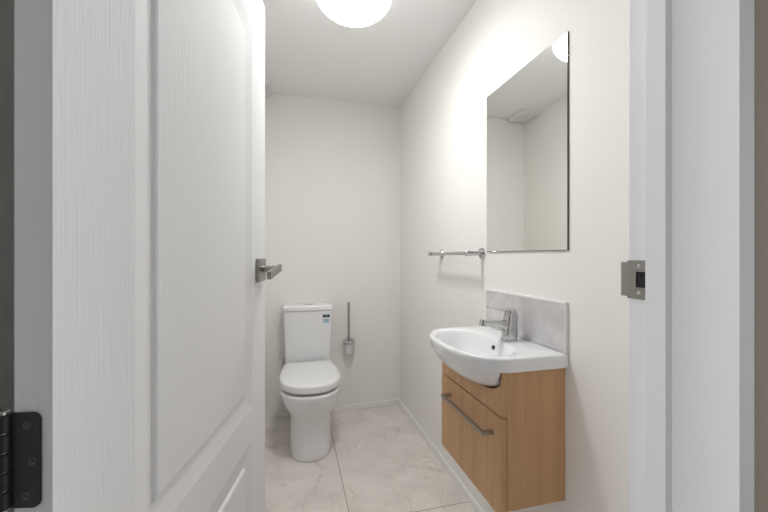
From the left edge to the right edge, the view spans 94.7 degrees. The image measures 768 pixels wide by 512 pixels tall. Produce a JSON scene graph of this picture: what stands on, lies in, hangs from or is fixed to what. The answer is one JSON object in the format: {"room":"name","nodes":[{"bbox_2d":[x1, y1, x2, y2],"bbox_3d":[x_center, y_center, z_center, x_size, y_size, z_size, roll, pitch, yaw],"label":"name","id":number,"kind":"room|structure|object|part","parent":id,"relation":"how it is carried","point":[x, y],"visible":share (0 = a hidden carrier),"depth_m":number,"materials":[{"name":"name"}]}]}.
{"room":"toilet room","nodes":[
{"label":"toilet room","id":0,"kind":"room"},
{"bbox_2d":[0,0,13,511],"bbox_3d":[-0.762,-0.003,1.457,0.100,2.400,2.279,0,0,-14],"label":"wall","id":1,"kind":"structure","parent":0,"point":[6,6],"depth_m":0.41,"materials":[{"name":"white paint"}]},
{"bbox_2d":[265,93,399,412],"bbox_3d":[-0.447,-0.003,2.766,1.362,2.400,0.100,0,0,-14],"label":"wall","id":2,"kind":"structure","parent":0,"point":[332,167],"depth_m":2.74,"materials":[{"name":"white paint"}]},
{"bbox_2d":[265,399,398,418],"bbox_3d":[-0.433,1.176,2.712,1.140,0.042,0.011,0,0,-14],"label":"baseboard","id":3,"kind":"structure","parent":2,"relation":"attached to","point":[280,414],"depth_m":2.75,"materials":[{"name":"white"}]},
{"bbox_2d":[342,337,354,353],"bbox_3d":[-0.270,0.682,2.698,0.100,0.106,0.118,0,0,-14],"label":"brush holder","id":4,"kind":"object","parent":2,"relation":"attached to","point":[348,345],"visible":0.84,"depth_m":2.66,"materials":[{"name":"white glass"}]},
{"bbox_2d":[343,340,353,353],"bbox_3d":[-0.268,0.686,2.690,0.085,0.097,0.085,0,0,-14],"label":"cup","id":5,"kind":"object","parent":4,"relation":"on","point":[348,345],"depth_m":2.66,"materials":[{"name":"white glass"}]},
{"bbox_2d":[344,302,353,340],"bbox_3d":[-0.268,0.536,2.690,0.076,0.370,0.076,0,0,-14],"label":"toilet brush","id":6,"kind":"object","parent":4,"relation":"in","point":[348,338],"visible":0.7,"depth_m":2.68,"materials":[{"name":"grey metal"}]},
{"bbox_3d":[-0.268,0.521,2.690,0.017,0.341,0.017,0,0,-14],"label":"handle","id":7,"kind":"part","parent":6,"relation":"part of","materials":[{"name":"grey metal"}]},
{"bbox_2d":[262,0,476,106],"bbox_3d":[0.086,-1.253,0.869,3.400,0.100,4.040,0,0,-14],"label":"ceiling","id":8,"kind":"structure","parent":0,"point":[308,53],"depth_m":2.05,"materials":[{"name":"white paint"}]},
{"bbox_2d":[265,78,271,95],"bbox_3d":[-0.876,-1.186,2.475,0.160,0.034,0.190,0,0,-14],"label":"ceiling vent","id":9,"kind":"object","parent":8,"relation":"in","point":[268,92],"visible":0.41,"depth_m":2.47,"materials":[{"name":"white plastic"}]},
{"bbox_2d":[265,84,268,93],"bbox_3d":[-0.876,-1.176,2.475,0.130,0.006,0.155,0,0,-14],"label":"grille","id":10,"kind":"object","parent":9,"relation":"attached to","point":[266,85],"depth_m":2.48,"materials":[{"name":"white plastic"}]},
{"bbox_2d":[317,0,391,26],"bbox_3d":[-0.124,-1.101,1.465,0.314,0.204,0.314,0,0,-14],"label":"ceiling lamp","id":11,"kind":"object","parent":8,"relation":"attached to","point":[351,13],"visible":1,"depth_m":1.46,"materials":[{"name":"white plastic"}]},
{"bbox_2d":[265,405,474,511],"bbox_3d":[0.086,1.247,0.869,3.400,0.100,4.040,0,0,-14],"label":"floor","id":12,"kind":"structure","parent":0,"point":[377,460],"depth_m":1.97,"materials":[{"name":"beige tile"}]},
{"bbox_2d":[279,302,340,461],"bbox_3d":[-0.492,0.772,2.335,0.372,0.850,0.710,0,0,-14],"label":"toilet","id":13,"kind":"object","parent":12,"relation":"on","point":[309,381],"visible":1,"depth_m":2.16,"materials":[{"name":"white ceramic"}]},
{"bbox_3d":[-0.558,0.371,2.591,0.354,0.036,0.181,0,0,-14],"label":"cistern lid","id":14,"kind":"part","parent":13,"relation":"part of","materials":[{"name":"white ceramic"}]},
{"bbox_3d":[-0.469,0.756,2.245,0.372,0.044,0.505,0,0,-14],"label":"seat lid","id":15,"kind":"part","parent":13,"relation":"part of","materials":[{"name":"white plastic"}]},
{"bbox_3d":[-0.469,0.782,2.245,0.340,0.016,0.473,0,0,-14],"label":"seat","id":16,"kind":"part","parent":13,"relation":"part of","materials":[{"name":"white plastic"}]},
{"bbox_2d":[400,0,628,511],"bbox_3d":[0.461,-0.003,1.771,0.100,2.400,2.279,0,0,-14],"label":"wall","id":17,"kind":"structure","parent":0,"point":[443,119],"depth_m":1.26,"materials":[{"name":"white paint"}]},
{"bbox_2d":[399,399,483,511],"bbox_3d":[0.407,1.176,1.757,0.011,0.042,2.279,0,0,-14],"label":"baseboard","id":18,"kind":"structure","parent":17,"relation":"attached to","point":[455,478],"depth_m":1.99,"materials":[{"name":"white"}]},
{"bbox_2d":[428,248,484,258],"bbox_3d":[0.351,-0.013,1.821,0.086,0.050,0.498,0,0,-14],"label":"towel rail","id":19,"kind":"object","parent":17,"relation":"attached to","point":[481,252],"visible":1,"depth_m":1.63,"materials":[{"name":"silver metal"}]},
{"bbox_3d":[0.402,-0.013,1.603,0.074,0.025,0.025,0,0,-14],"label":"post","id":20,"kind":"part","parent":19,"relation":"part of","materials":[{"name":"silver metal"}]},
{"bbox_2d":[441,361,564,511],"bbox_3d":[0.390,0.574,1.306,0.266,0.445,0.448,0,0,-14],"label":"vanity cabinet","id":21,"kind":"object","parent":17,"relation":"attached to","point":[508,439],"visible":0.81,"depth_m":1.11,"materials":[{"name":"brown wood"}]},
{"bbox_3d":[0.285,0.554,1.260,0.040,0.011,0.319,0,0,-14],"label":"handle","id":22,"kind":"part","parent":21,"relation":"part of","materials":[{"name":"grey metal"}]},
{"bbox_3d":[0.310,0.420,1.286,0.016,0.139,0.448,0,0,-14],"label":"fixed panel","id":23,"kind":"part","parent":21,"relation":"part of","materials":[{"name":"brown wood"}]},
{"bbox_3d":[0.308,0.645,1.285,0.016,0.302,0.446,0,0,-14],"label":"drawer","id":24,"kind":"part","parent":21,"relation":"part of","materials":[{"name":"brown wood"}]},
{"bbox_2d":[429,326,567,386],"bbox_3d":[0.356,0.370,1.298,0.334,0.126,0.477,0,0,-14],"label":"washbasin","id":25,"kind":"object","parent":21,"relation":"in","point":[478,354],"visible":0.94,"depth_m":1.16,"materials":[{"name":"white ceramic"}]},
{"bbox_2d":[479,306,517,340],"bbox_3d":[0.414,0.244,1.286,0.151,0.125,0.048,0,0,-14],"label":"mixer tap","id":26,"kind":"object","parent":25,"relation":"on","point":[508,325],"visible":1,"depth_m":1.28,"materials":[{"name":"silver metal"}]},
{"bbox_3d":[0.407,0.258,1.284,0.106,0.052,0.038,0,0,-14],"label":"spout","id":27,"kind":"part","parent":26,"relation":"part of","materials":[{"name":"silver metal"}]},
{"bbox_3d":[0.428,0.196,1.289,0.113,0.030,0.041,0,0,-14],"label":"lever","id":28,"kind":"part","parent":26,"relation":"part of","materials":[{"name":"silver metal"}]},
{"bbox_3d":[0.472,0.563,1.105,0.208,0.424,0.016,0,0,-14],"label":"panel","id":29,"kind":"part","parent":21,"relation":"part of","materials":[{"name":"brown wood"}]},
{"bbox_2d":[486,289,567,352],"bbox_3d":[0.514,0.225,1.337,0.011,0.160,0.470,0,0,-14],"label":"tile","id":30,"kind":"structure","parent":17,"relation":"attached to","point":[543,321],"depth_m":1.24,"materials":[{"name":"grey tile"}]},
{"bbox_2d":[487,31,568,251],"bbox_3d":[0.517,-0.361,1.339,0.005,0.684,0.479,0,0,-14],"label":"wall mirror","id":31,"kind":"object","parent":17,"relation":"attached to","point":[528,114],"visible":1,"depth_m":1.27,"materials":[{"name":"grey mirror"}]},
{"bbox_2d":[754,0,767,511],"bbox_3d":[0.193,-0.003,0.454,3.400,2.400,0.139,0,0,-14],"label":"wall","id":32,"kind":"structure","parent":0,"point":[760,6],"depth_m":0.46,"materials":[{"name":"beige paint"}]},
{"bbox_2d":[0,0,281,511],"bbox_3d":[-0.350,0.199,0.736,0.105,1.973,0.776,0,0,-2],"label":"door","id":33,"kind":"structure","parent":32,"relation":"in","point":[140,268],"depth_m":0.50,"materials":[{"name":"white paint"}]},
{"bbox_3d":[-0.369,0.042,1.062,0.011,0.067,0.068,0,0,-3],"label":"handle","id":34,"kind":"part","parent":33,"relation":"part of","materials":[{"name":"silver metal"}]},
{"bbox_3d":[-0.314,0.044,1.016,0.012,0.039,0.127,0,0,-3],"label":"lever","id":35,"kind":"part","parent":33,"relation":"part of","materials":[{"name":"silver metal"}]},
{"bbox_2d":[621,0,753,511],"bbox_3d":[0.424,0.195,0.517,0.038,2.004,0.165,0,0,-14],"label":"door frame","id":36,"kind":"structure","parent":32,"relation":"attached to","point":[687,278],"depth_m":0.49,"materials":[{"name":"white paint"}]},
{"bbox_3d":[0.403,0.038,0.569,0.005,0.061,0.053,0,0,-10],"label":"strike plate","id":37,"kind":"part","parent":36,"relation":"part of","materials":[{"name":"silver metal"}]}
]}

